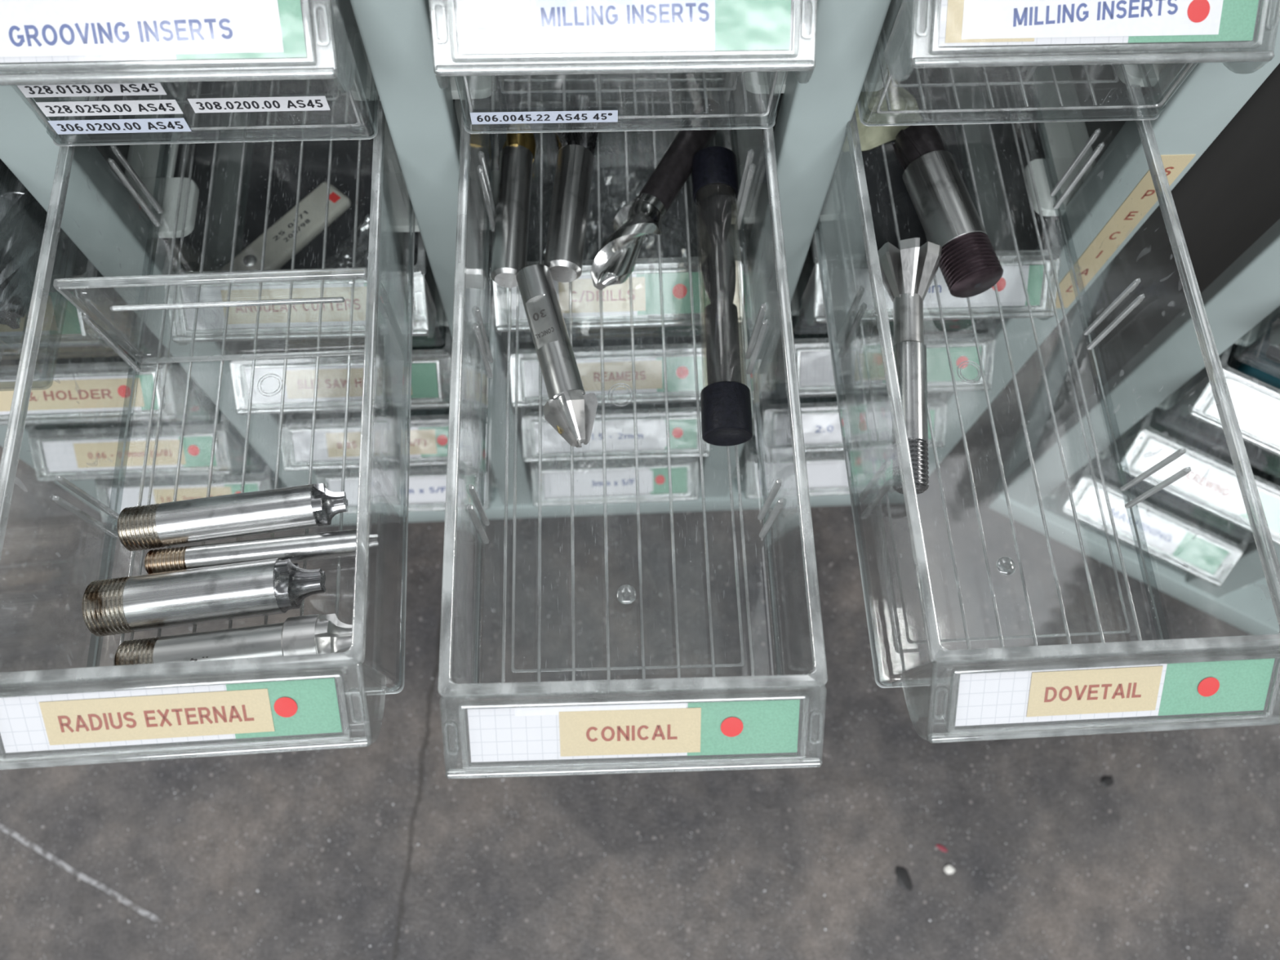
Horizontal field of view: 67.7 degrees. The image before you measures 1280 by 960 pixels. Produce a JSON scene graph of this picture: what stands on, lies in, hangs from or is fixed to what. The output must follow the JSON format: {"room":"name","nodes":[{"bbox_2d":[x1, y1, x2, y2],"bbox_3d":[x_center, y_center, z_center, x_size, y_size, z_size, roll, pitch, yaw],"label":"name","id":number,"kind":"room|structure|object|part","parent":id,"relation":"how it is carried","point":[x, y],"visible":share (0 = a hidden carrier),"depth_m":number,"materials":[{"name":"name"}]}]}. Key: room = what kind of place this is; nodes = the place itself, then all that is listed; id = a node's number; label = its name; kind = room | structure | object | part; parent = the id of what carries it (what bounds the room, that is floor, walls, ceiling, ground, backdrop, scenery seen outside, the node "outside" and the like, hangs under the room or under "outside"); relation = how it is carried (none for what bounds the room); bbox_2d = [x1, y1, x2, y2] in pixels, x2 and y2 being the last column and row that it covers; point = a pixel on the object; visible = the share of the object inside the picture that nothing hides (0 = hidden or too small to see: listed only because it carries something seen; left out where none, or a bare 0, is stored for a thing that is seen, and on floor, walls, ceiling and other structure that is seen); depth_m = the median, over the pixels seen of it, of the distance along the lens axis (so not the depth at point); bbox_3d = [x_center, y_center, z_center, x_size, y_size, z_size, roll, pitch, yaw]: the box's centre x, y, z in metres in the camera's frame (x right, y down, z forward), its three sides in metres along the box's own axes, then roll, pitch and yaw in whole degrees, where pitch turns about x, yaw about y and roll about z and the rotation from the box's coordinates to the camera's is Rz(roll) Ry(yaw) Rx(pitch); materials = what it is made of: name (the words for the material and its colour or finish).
{"room":"machine shop","nodes":[
{"label":"machine shop","id":0,"kind":"room"},
{"bbox_2d":[0,311,1279,959],"bbox_3d":[-0.022,0.266,0.679,5.000,0.020,5.000,-2,69,-3],"label":"floor","id":1,"kind":"structure","parent":0,"point":[1107,853],"depth_m":0.68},
{"bbox_2d":[0,0,1279,526],"bbox_3d":[-0.077,-0.149,0.495,0.528,0.623,0.362,-2,69,-3],"label":"storage cabinet","id":2,"kind":"object","parent":1,"relation":"on","point":[404,41],"depth_m":0.38,"materials":[{"name":"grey metal"}]},
{"bbox_2d":[0,158,8,195],"bbox_3d":[-0.242,-0.097,0.347,0.018,0.019,0.096,1,69,-2],"label":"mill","id":3,"kind":"object","parent":2,"relation":"in","point":[3,168],"visible":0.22,"depth_m":0.35,"materials":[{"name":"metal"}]},
{"bbox_2d":[0,168,47,328],"bbox_3d":[-0.224,-0.101,0.349,0.018,0.019,0.096,0,69,-2],"label":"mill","id":4,"kind":"object","parent":2,"relation":"in","point":[23,219],"visible":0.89,"depth_m":0.34,"materials":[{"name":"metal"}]},
{"bbox_3d":[-0.260,-0.149,0.346,0.100,0.061,0.274,-2,69,-3],"label":"drawer","id":5,"kind":"part","parent":2,"relation":"part of","materials":[{"name":"clear plastic"}]},
{"bbox_3d":[-0.259,-0.062,0.365,0.090,0.002,0.020,-2,108,-3],"label":"label frame","id":6,"kind":"part","parent":2,"relation":"part of","materials":[{"name":"clear plastic"}]},
{"bbox_3d":[-0.267,-0.172,0.433,0.100,0.061,0.274,-2,69,-3],"label":"drawer","id":7,"kind":"part","parent":2,"relation":"part of","materials":[{"name":"clear plastic"}]},
{"bbox_2d":[0,337,158,358],"bbox_3d":[-0.268,-0.181,0.437,0.098,0.060,0.254,-2,69,-3],"label":"tray","id":8,"kind":"object","parent":2,"relation":"on","point":[136,338],"depth_m":0.42,"materials":[{"name":"clear plastic"}]},
{"bbox_3d":[-0.261,-0.038,0.429,0.090,0.002,0.020,-2,108,-3],"label":"label frame","id":9,"kind":"part","parent":2,"relation":"part of","materials":[{"name":"clear plastic"}]},
{"bbox_3d":[-0.269,-0.148,0.497,0.100,0.061,0.274,-2,69,-3],"label":"drawer","id":10,"kind":"part","parent":2,"relation":"part of","materials":[{"name":"clear plastic"}]},
{"bbox_2d":[25,403,213,425],"bbox_3d":[-0.269,-0.157,0.501,0.098,0.060,0.254,-2,69,-3],"label":"tray","id":11,"kind":"object","parent":2,"relation":"on","point":[198,404],"depth_m":0.48,"materials":[{"name":"clear plastic"}]},
{"bbox_3d":[-0.263,-0.013,0.493,0.090,0.002,0.020,-2,108,-3],"label":"label frame","id":12,"kind":"part","parent":2,"relation":"part of","materials":[{"name":"clear plastic"}]},
{"bbox_3d":[-0.271,-0.123,0.561,0.100,0.061,0.274,-2,69,-3],"label":"drawer","id":13,"kind":"part","parent":2,"relation":"part of","materials":[{"name":"clear plastic"}]},
{"bbox_2d":[36,437,262,474],"bbox_3d":[-0.271,-0.132,0.565,0.098,0.060,0.254,-2,69,-3],"label":"tray","id":14,"kind":"object","parent":2,"relation":"on","point":[68,448],"depth_m":0.49,"materials":[{"name":"clear plastic"}]},
{"bbox_3d":[-0.127,-0.113,0.238,0.090,0.002,0.020,-2,107,-3],"label":"label frame","id":15,"kind":"part","parent":2,"relation":"part of","materials":[{"name":"clear plastic"}]},
{"bbox_3d":[-0.266,0.011,0.557,0.090,0.002,0.020,-2,108,-3],"label":"label frame","id":16,"kind":"part","parent":2,"relation":"part of","materials":[{"name":"clear plastic"}]},
{"bbox_3d":[-0.135,-0.222,0.307,0.100,0.061,0.274,-2,68,-3],"label":"drawer","id":17,"kind":"part","parent":2,"relation":"part of","materials":[{"name":"clear plastic"}]},
{"bbox_3d":[-0.272,-0.099,0.625,0.100,0.061,0.274,-2,69,-3],"label":"drawer","id":18,"kind":"part","parent":2,"relation":"part of","materials":[{"name":"clear plastic"}]},
{"bbox_2d":[0,60,415,769],"bbox_3d":[-0.130,-0.050,0.312,0.100,0.061,0.274,-3,69,-3],"label":"drawer","id":19,"kind":"object","parent":2,"relation":"in","point":[158,703],"visible":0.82,"depth_m":0.27,"materials":[{"name":"clear plastic"}]},
{"bbox_3d":[-0.121,0.061,0.245,0.090,0.002,0.020,-3,108,-3],"label":"label frame","id":20,"kind":"part","parent":19,"relation":"part of","materials":[{"name":"clear plastic"}]},
{"bbox_2d":[81,558,325,636],"bbox_3d":[-0.135,0.036,0.299,0.070,0.017,0.017,-7,69,-5],"label":"cutter","id":21,"kind":"object","parent":19,"relation":"in","point":[235,591],"visible":1,"depth_m":0.29,"materials":[{"name":"metal"}]},
{"bbox_2d":[53,266,367,364],"bbox_3d":[-0.130,-0.052,0.313,0.093,0.056,0.006,-3,69,-3],"label":"divider","id":22,"kind":"object","parent":19,"relation":"in","point":[61,285],"visible":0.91,"depth_m":0.29,"materials":[{"name":"clear plastic"}]},
{"bbox_2d":[116,483,348,551],"bbox_3d":[-0.131,0.012,0.310,0.070,0.014,0.014,-7,69,-5],"label":"cutter","id":23,"kind":"object","parent":19,"relation":"in","point":[167,524],"visible":1,"depth_m":0.30,"materials":[{"name":"metal"}]},
{"bbox_2d":[113,613,352,666],"bbox_3d":[-0.122,0.052,0.294,0.072,0.017,0.017,-6,69,-4],"label":"cutter","id":24,"kind":"object","parent":19,"relation":"in","point":[318,633],"visible":0.62,"depth_m":0.29,"materials":[{"name":"metal"}]},
{"bbox_2d":[143,528,371,573],"bbox_3d":[-0.121,0.023,0.309,0.073,0.009,0.009,-6,69,-4],"label":"cutter","id":25,"kind":"object","parent":19,"relation":"in","point":[339,544],"visible":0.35,"depth_m":0.30,"materials":[{"name":"metal"}]},
{"bbox_3d":[-0.133,-0.068,0.371,0.090,0.002,0.020,-2,108,-3],"label":"label frame","id":26,"kind":"part","parent":2,"relation":"part of","materials":[{"name":"clear plastic"}]},
{"bbox_3d":[-0.140,-0.178,0.439,0.100,0.061,0.274,-2,69,-3],"label":"drawer","id":27,"kind":"part","parent":2,"relation":"part of","materials":[{"name":"clear plastic"}]},
{"bbox_2d":[182,253,444,350],"bbox_3d":[-0.141,-0.186,0.443,0.098,0.060,0.254,-2,69,-3],"label":"tray","id":28,"kind":"object","parent":2,"relation":"on","point":[207,294],"depth_m":0.37,"materials":[{"name":"clear plastic"}]},
{"bbox_2d":[231,0,435,333],"bbox_3d":[-0.142,-0.176,0.466,0.089,0.002,0.239,-2,69,-3],"label":"liner","id":29,"kind":"object","parent":2,"relation":"in","point":[314,171],"visible":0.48,"depth_m":0.45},
{"bbox_2d":[218,181,351,286],"bbox_3d":[-0.158,-0.107,0.424,0.017,0.007,0.068,37,72,12],"label":"packet","id":30,"kind":"object","parent":29,"relation":"on","point":[312,209],"visible":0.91,"depth_m":0.42,"materials":[{"name":"grey"}]},
{"bbox_2d":[308,213,417,284],"bbox_3d":[-0.122,-0.101,0.429,0.042,0.018,0.066,30,71,10],"label":"plastic bag","id":31,"kind":"object","parent":29,"relation":"on","point":[362,220],"visible":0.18,"depth_m":0.43,"materials":[{"name":"clear plastic"}]},
{"bbox_3d":[-0.143,-0.154,0.503,0.100,0.061,0.274,-2,69,-3],"label":"drawer","id":32,"kind":"part","parent":2,"relation":"part of","materials":[{"name":"clear plastic"}]},
{"bbox_3d":[-0.136,-0.044,0.435,0.090,0.002,0.020,-2,108,-3],"label":"label frame","id":33,"kind":"part","parent":2,"relation":"part of","materials":[{"name":"plastic"}]},
{"bbox_2d":[236,356,451,413],"bbox_3d":[-0.143,-0.163,0.507,0.098,0.060,0.254,-2,69,-3],"label":"tray","id":34,"kind":"object","parent":2,"relation":"on","point":[303,375],"depth_m":0.43,"materials":[{"name":"clear plastic"}]},
{"bbox_3d":[-0.145,-0.129,0.567,0.100,0.061,0.274,-2,69,-3],"label":"drawer","id":35,"kind":"part","parent":2,"relation":"part of","materials":[{"name":"clear plastic"}]},
{"bbox_3d":[-0.138,-0.019,0.499,0.090,0.002,0.020,-2,108,-3],"label":"label frame","id":36,"kind":"part","parent":2,"relation":"part of","materials":[{"name":"plastic"}]},
{"bbox_3d":[-0.140,0.007,0.563,0.090,0.002,0.020,-2,108,-3],"label":"label frame","id":37,"kind":"part","parent":2,"relation":"part of","materials":[{"name":"clear plastic"}]},
{"bbox_3d":[-0.146,-0.103,0.631,0.100,0.061,0.274,-2,69,-3],"label":"drawer","id":38,"kind":"part","parent":2,"relation":"part of","materials":[{"name":"clear plastic"}]},
{"bbox_2d":[321,457,495,506],"bbox_3d":[-0.147,-0.112,0.635,0.098,0.060,0.254,-2,69,-3],"label":"tray","id":39,"kind":"object","parent":2,"relation":"on","point":[428,482],"depth_m":0.56,"materials":[{"name":"clear plastic"}]},
{"bbox_2d":[115,151,904,526],"bbox_3d":[-0.085,-0.112,0.689,0.528,0.022,0.289,-2,69,-3],"label":"rack","id":40,"kind":"object","parent":2,"relation":"on","point":[714,500],"depth_m":0.65,"materials":[{"name":"metal"}]},
{"bbox_3d":[-0.084,-0.339,0.502,0.528,0.492,0.002,-2,69,-3],"label":"panel","id":41,"kind":"part","parent":2,"relation":"part of","materials":[{"name":"clear plastic"}]},
{"bbox_3d":[-0.008,-0.073,0.377,0.090,0.002,0.020,-2,108,-3],"label":"label frame","id":42,"kind":"part","parent":2,"relation":"part of","materials":[{"name":"clear plastic"}]},
{"bbox_3d":[-0.018,-0.158,0.509,0.100,0.061,0.274,-2,69,-3],"label":"drawer","id":43,"kind":"part","parent":2,"relation":"part of","materials":[{"name":"clear plastic"}]},
{"bbox_3d":[-0.010,-0.048,0.441,0.090,0.002,0.020,-2,108,-3],"label":"label frame","id":44,"kind":"part","parent":2,"relation":"part of","materials":[{"name":"plastic"}]},
{"bbox_3d":[-0.022,-0.108,0.637,0.100,0.061,0.274,-2,69,-3],"label":"drawer","id":45,"kind":"part","parent":2,"relation":"part of","materials":[{"name":"clear plastic"}]},
{"bbox_3d":[-0.019,-0.133,0.573,0.100,0.061,0.274,-2,69,-3],"label":"drawer","id":46,"kind":"part","parent":2,"relation":"part of","materials":[{"name":"clear plastic"}]},
{"bbox_3d":[-0.012,-0.023,0.505,0.090,0.002,0.020,-2,108,-3],"label":"label frame","id":47,"kind":"part","parent":2,"relation":"part of","materials":[{"name":"clear plastic"}]},
{"bbox_3d":[-0.014,0.002,0.569,0.090,0.002,0.020,-2,108,-3],"label":"label frame","id":48,"kind":"part","parent":2,"relation":"part of","materials":[{"name":"plastic"}]},
{"bbox_3d":[-0.016,-0.183,0.445,0.100,0.061,0.274,-2,69,-3],"label":"drawer","id":49,"kind":"part","parent":2,"relation":"part of","materials":[{"name":"clear plastic"}]},
{"bbox_3d":[-0.004,-0.118,0.244,0.090,0.002,0.020,-2,108,-3],"label":"label frame","id":50,"kind":"part","parent":2,"relation":"part of","materials":[{"name":"clear plastic"}]},
{"bbox_3d":[-0.011,-0.228,0.312,0.100,0.061,0.274,-2,69,-3],"label":"drawer","id":51,"kind":"part","parent":2,"relation":"part of","materials":[{"name":"clear plastic"}]},
{"bbox_2d":[437,50,827,779],"bbox_3d":[-0.006,-0.046,0.313,0.100,0.061,0.274,-1,70,-2],"label":"drawer","id":52,"kind":"object","parent":2,"relation":"in","point":[744,716],"visible":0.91,"depth_m":0.27,"materials":[{"name":"clear plastic"}]},
{"bbox_2d":[490,123,535,287],"bbox_3d":[-0.047,-0.104,0.355,0.014,0.015,0.069,2,69,-1],"label":"cutter","id":53,"kind":"object","parent":52,"relation":"in","point":[509,255],"visible":0.91,"depth_m":0.35,"materials":[{"name":"metal"}]},
{"bbox_2d":[515,263,597,447],"bbox_3d":[-0.030,-0.042,0.332,0.019,0.019,0.069,-17,70,-8],"label":"cutter","id":54,"kind":"object","parent":52,"relation":"in","point":[571,412],"visible":1,"depth_m":0.33,"materials":[{"name":"metal"}]},
{"bbox_3d":[-0.028,-0.019,0.322,0.008,0.007,0.017,-22,72,16],"label":"blade","id":55,"kind":"part","parent":54,"relation":"part of","materials":[{"name":"silver metal"}]},
{"bbox_3d":[-0.021,-0.022,0.318,0.007,0.008,0.017,-22,72,16],"label":"blade","id":56,"kind":"part","parent":54,"relation":"part of","materials":[{"name":"silver metal"}]},
{"bbox_3d":[-0.024,-0.017,0.329,0.007,0.008,0.017,-22,72,16],"label":"blade","id":57,"kind":"part","parent":54,"relation":"part of","materials":[{"name":"silver metal"}]},
{"bbox_3d":[-0.017,-0.021,0.326,0.008,0.007,0.017,-22,72,16],"label":"blade","id":58,"kind":"part","parent":54,"relation":"part of","materials":[{"name":"silver metal"}]},
{"bbox_2d":[543,94,600,282],"bbox_3d":[-0.026,-0.109,0.356,0.017,0.018,0.074,5,69,0],"label":"mill","id":59,"kind":"object","parent":52,"relation":"in","point":[567,225],"visible":0.76,"depth_m":0.35,"materials":[{"name":"metal"}]},
{"bbox_2d":[530,161,697,273],"bbox_3d":[-0.011,-0.115,0.434,0.080,0.024,0.088,-13,70,-7],"label":"plastic bag","id":60,"kind":"object","parent":52,"relation":"in","point":[549,193],"visible":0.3,"depth_m":0.44,"materials":[{"name":"clear plastic"}]},
{"bbox_3d":[-0.001,0.065,0.247,0.090,0.002,0.020,-1,109,-2],"label":"label frame","id":61,"kind":"part","parent":52,"relation":"part of","materials":[{"name":"clear plastic"}]},
{"bbox_2d":[590,98,724,289],"bbox_3d":[0.007,-0.107,0.358,0.020,0.018,0.092,27,70,8],"label":"mill","id":62,"kind":"object","parent":52,"relation":"in","point":[616,259],"visible":1,"depth_m":0.35,"materials":[{"name":"metal"}]},
{"bbox_2d":[691,146,752,446],"bbox_3d":[0.029,-0.068,0.342,0.017,0.018,0.114,0,70,-2],"label":"tube","id":63,"kind":"object","parent":52,"relation":"in","point":[726,406],"visible":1,"depth_m":0.33,"materials":[{"name":"black rubber"}]},
{"bbox_2d":[698,192,741,385],"bbox_3d":[0.029,-0.064,0.342,0.012,0.013,0.094,0,69,-2],"label":"cutter","id":64,"kind":"object","parent":63,"relation":"in","point":[718,268],"visible":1,"depth_m":0.34,"materials":[{"name":"silver metal"}]},
{"bbox_2d":[734,447,844,491],"bbox_3d":[0.105,-0.122,0.647,0.098,0.060,0.254,-2,69,-3],"label":"tray","id":65,"kind":"object","parent":2,"relation":"on","point":[822,468],"depth_m":0.57,"materials":[{"name":"clear plastic"}]},
{"bbox_3d":[0.105,-0.113,0.643,0.100,0.061,0.274,-2,69,-3],"label":"drawer","id":66,"kind":"part","parent":2,"relation":"part of","materials":[{"name":"clear plastic"}]},
{"bbox_3d":[0.113,-0.003,0.575,0.090,0.002,0.020,-2,108,-3],"label":"label frame","id":67,"kind":"part","parent":2,"relation":"part of","materials":[{"name":"clear plastic"}]},
{"bbox_2d":[750,395,933,450],"bbox_3d":[0.107,-0.147,0.583,0.098,0.060,0.254,-2,69,-3],"label":"tray","id":68,"kind":"object","parent":2,"relation":"on","point":[822,421],"depth_m":0.51,"materials":[{"name":"clear plastic"}]},
{"bbox_3d":[0.108,-0.138,0.579,0.100,0.061,0.274,-2,69,-3],"label":"drawer","id":69,"kind":"part","parent":2,"relation":"part of","materials":[{"name":"clear plastic"}]},
{"bbox_3d":[0.116,-0.028,0.511,0.090,0.002,0.020,-2,108,-3],"label":"label frame","id":70,"kind":"part","parent":2,"relation":"part of","materials":[{"name":"clear plastic"}]},
{"bbox_3d":[0.110,-0.163,0.515,0.100,0.061,0.274,-2,69,-3],"label":"drawer","id":71,"kind":"part","parent":2,"relation":"part of","materials":[{"name":"clear plastic"}]},
{"bbox_2d":[841,62,923,151],"bbox_3d":[0.089,-0.152,0.379,0.043,0.007,0.042,-21,72,-9],"label":"scrap","id":72,"kind":"object","parent":2,"relation":"in","point":[870,137],"visible":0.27,"depth_m":0.38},
{"bbox_3d":[0.117,-0.053,0.447,0.090,0.002,0.020,-2,108,-3],"label":"label frame","id":73,"kind":"part","parent":2,"relation":"part of","materials":[{"name":"clear plastic"}]},
{"bbox_2d":[799,0,992,321],"bbox_3d":[0.111,-0.185,0.478,0.089,0.002,0.239,-2,69,-3],"label":"liner","id":74,"kind":"object","parent":2,"relation":"in","point":[909,225],"visible":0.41,"depth_m":0.46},
{"bbox_2d":[806,242,827,283],"bbox_3d":[0.086,-0.144,0.451,0.018,0.018,0.111,3,69,-1],"label":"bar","id":75,"kind":"object","parent":74,"relation":"on","point":[813,272],"visible":0.12,"depth_m":0.43,"materials":[{"name":"metal"}]},
{"bbox_2d":[899,70,957,166],"bbox_3d":[0.141,-0.147,0.453,0.018,0.018,0.111,-6,69,-4],"label":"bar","id":76,"kind":"object","parent":74,"relation":"on","point":[910,77],"visible":0.16,"depth_m":0.46,"materials":[{"name":"metal"}]},
{"bbox_2d":[792,261,1050,332],"bbox_3d":[0.113,-0.196,0.455,0.098,0.060,0.254,-2,69,-3],"label":"tray","id":77,"kind":"object","parent":2,"relation":"on","point":[1011,278],"depth_m":0.38,"materials":[{"name":"clear plastic"}]},
{"bbox_3d":[0.113,-0.187,0.451,0.100,0.061,0.274,-2,69,-3],"label":"drawer","id":78,"kind":"part","parent":2,"relation":"part of","materials":[{"name":"clear plastic"}]},
{"bbox_3d":[0.120,-0.077,0.383,0.090,0.002,0.020,-2,108,-3],"label":"label frame","id":79,"kind":"part","parent":2,"relation":"part of","materials":[{"name":"plastic"}]},
{"bbox_2d":[858,41,1214,123],"bbox_3d":[0.112,-0.242,0.322,0.098,0.060,0.254,-2,69,-3],"label":"tray","id":80,"kind":"object","parent":2,"relation":"on","point":[885,93],"depth_m":0.30,"materials":[{"name":"clear plastic"}]},
{"bbox_2d":[813,44,1279,743],"bbox_3d":[0.119,-0.055,0.320,0.100,0.061,0.274,-2,70,-3],"label":"drawer","id":81,"kind":"object","parent":2,"relation":"in","point":[1002,685],"visible":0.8,"depth_m":0.28,"materials":[{"name":"clear plastic"}]},
{"bbox_2d":[878,237,942,493],"bbox_3d":[0.094,-0.040,0.330,0.024,0.026,0.090,4,69,0],"label":"cutter","id":82,"kind":"object","parent":81,"relation":"in","point":[908,273],"visible":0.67,"depth_m":0.33,"materials":[{"name":"metal"}]},
{"bbox_3d":[0.089,-0.071,0.346,0.010,0.007,0.019,4,74,0],"label":"blade","id":83,"kind":"part","parent":82,"relation":"part of","materials":[{"name":"silver metal"}]},
{"bbox_3d":[0.090,-0.074,0.338,0.009,0.008,0.019,4,74,0],"label":"blade","id":84,"kind":"part","parent":82,"relation":"part of","materials":[{"name":"silver metal"}]},
{"bbox_3d":[0.094,-0.074,0.335,0.006,0.010,0.019,4,74,0],"label":"blade","id":85,"kind":"part","parent":82,"relation":"part of","materials":[{"name":"silver metal"}]},
{"bbox_3d":[0.102,-0.073,0.336,0.009,0.009,0.019,4,74,0],"label":"blade","id":86,"kind":"part","parent":82,"relation":"part of","materials":[{"name":"silver metal"}]},
{"bbox_3d":[0.103,-0.071,0.342,0.010,0.007,0.019,4,74,0],"label":"blade","id":87,"kind":"part","parent":82,"relation":"part of","materials":[{"name":"silver metal"}]},
{"bbox_2d":[892,120,1003,297],"bbox_3d":[0.113,-0.101,0.356,0.019,0.020,0.068,-13,70,-7],"label":"cutter","id":88,"kind":"object","parent":81,"relation":"in","point":[969,264],"visible":0.97,"depth_m":0.35,"materials":[{"name":"metal"}]},
{"bbox_3d":[0.127,0.057,0.254,0.090,0.002,0.020,-2,109,-3],"label":"label frame","id":89,"kind":"part","parent":81,"relation":"part of","materials":[{"name":"clear plastic"}]},
{"bbox_3d":[0.113,-0.233,0.318,0.100,0.061,0.274,-2,69,-3],"label":"drawer","id":90,"kind":"part","parent":2,"relation":"part of","materials":[{"name":"clear plastic"}]},
{"bbox_3d":[0.121,-0.123,0.250,0.090,0.002,0.020,-2,108,-3],"label":"label frame","id":91,"kind":"part","parent":2,"relation":"part of","materials":[{"name":"plastic"}]},
{"bbox_2d":[2,342,1279,959],"bbox_3d":[0.013,0.172,0.706,1.040,0.001,0.650,-2,69,-3],"label":"floor grit","id":92,"kind":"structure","parent":1,"relation":"on","point":[953,475],"depth_m":0.68,"materials":[{"name":"white"}]},
{"bbox_2d":[895,866,912,890],"bbox_3d":[0.185,0.280,0.670,0.010,0.002,0.018,-21,71,-10],"label":"scrap","id":93,"kind":"object","parent":1,"relation":"on","point":[904,880],"visible":1,"depth_m":0.67,"materials":[{"name":"black"}]},
{"bbox_2d":[935,844,947,852],"bbox_3d":[0.214,0.261,0.678,0.009,0.001,0.003,30,71,10],"label":"scrap","id":94,"kind":"object","parent":1,"relation":"on","point":[940,847],"visible":1,"depth_m":0.68,"materials":[{"name":"red"}]},
{"bbox_2d":[944,865,955,874],"bbox_3d":[0.218,0.274,0.672,0.008,0.003,0.006,-2,69,-3],"label":"chip","id":95,"kind":"object","parent":1,"relation":"on","point":[948,869],"visible":1,"depth_m":0.67,"materials":[{"name":"white"}]},
{"bbox_2d":[1100,775,1113,786],"bbox_3d":[0.342,0.220,0.698,0.010,0.001,0.008,-13,70,-7],"label":"scrap","id":96,"kind":"object","parent":1,"relation":"on","point":[1106,781],"visible":1,"depth_m":0.70,"materials":[{"name":"black"}]},
{"bbox_2d":[987,62,1279,648],"bbox_3d":[0.424,-0.090,0.488,0.278,0.623,0.274,27,70,8],"label":"storage rack","id":97,"kind":"object","parent":1,"relation":"on","point":[1227,204],"depth_m":0.56,"materials":[{"name":"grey metal"}]},
{"bbox_2d":[987,260,1279,648],"bbox_3d":[0.417,-0.018,0.669,0.278,0.022,0.234,27,70,8],"label":"frame","id":98,"kind":"object","parent":97,"relation":"on","point":[1249,608],"depth_m":0.64,"materials":[{"name":"metal"}]},
{"bbox_2d":[1044,480,1227,573],"bbox_3d":[0.368,-0.073,0.636,0.098,0.060,0.254,27,70,8],"label":"tray","id":99,"kind":"object","parent":97,"relation":"on","point":[1175,535],"depth_m":0.57,"materials":[{"name":"clear plastic"}]},
{"bbox_3d":[0.305,0.030,0.568,0.090,0.002,0.020,27,109,8],"label":"label frame","id":100,"kind":"part","parent":97,"relation":"part of","materials":[{"name":"clear plastic"}]},
{"bbox_3d":[0.364,-0.065,0.633,0.100,0.061,0.274,27,70,8],"label":"drawer","id":101,"kind":"part","parent":97,"relation":"part of","materials":[{"name":"clear plastic"}]},
{"bbox_2d":[1094,441,1274,542],"bbox_3d":[0.370,-0.098,0.573,0.098,0.060,0.254,27,70,8],"label":"tray","id":102,"kind":"object","parent":97,"relation":"on","point":[1228,486],"depth_m":0.51,"materials":[{"name":"clear plastic"}]},
{"bbox_3d":[0.366,-0.090,0.569,0.100,0.061,0.274,27,70,8],"label":"drawer","id":103,"kind":"part","parent":97,"relation":"part of","materials":[{"name":"clear plastic"}]},
{"bbox_3d":[0.307,0.005,0.504,0.090,0.002,0.020,27,109,8],"label":"label frame","id":104,"kind":"part","parent":97,"relation":"part of","materials":[{"name":"clear plastic"}]},
{"bbox_2d":[1155,403,1279,476],"bbox_3d":[0.372,-0.123,0.509,0.098,0.060,0.254,27,70,8],"label":"tray","id":105,"kind":"object","parent":97,"relation":"on","point":[1268,412],"depth_m":0.44,"materials":[{"name":"clear plastic"}]},
{"bbox_3d":[0.368,-0.115,0.505,0.100,0.061,0.274,27,70,8],"label":"drawer","id":106,"kind":"part","parent":97,"relation":"part of","materials":[{"name":"clear plastic"}]},
{"bbox_3d":[0.309,-0.020,0.441,0.090,0.002,0.020,27,109,8],"label":"label frame","id":107,"kind":"part","parent":97,"relation":"part of","materials":[{"name":"clear plastic"}]},
{"bbox_2d":[1234,306,1279,389],"bbox_3d":[0.335,-0.065,0.462,0.072,0.025,0.070,27,70,8],"label":"tool case","id":108,"kind":"object","parent":97,"relation":"in","point":[1269,354],"visible":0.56,"depth_m":0.45,"materials":[{"name":"teal plastic"}]},
{"bbox_3d":[0.335,-0.069,0.452,0.064,0.003,0.062,27,70,8],"label":"lid","id":109,"kind":"part","parent":108,"relation":"part of","materials":[{"name":"clear plastic"}]},
{"bbox_3d":[0.370,-0.140,0.441,0.100,0.061,0.274,27,70,8],"label":"drawer","id":110,"kind":"part","parent":97,"relation":"part of","materials":[{"name":"clear plastic"}]},
{"bbox_2d":[1235,330,1279,374],"bbox_3d":[0.375,-0.148,0.445,0.098,0.060,0.254,27,70,8],"label":"tray","id":111,"kind":"object","parent":97,"relation":"on","point":[1269,343],"depth_m":0.44,"materials":[{"name":"clear plastic"}]}
]}

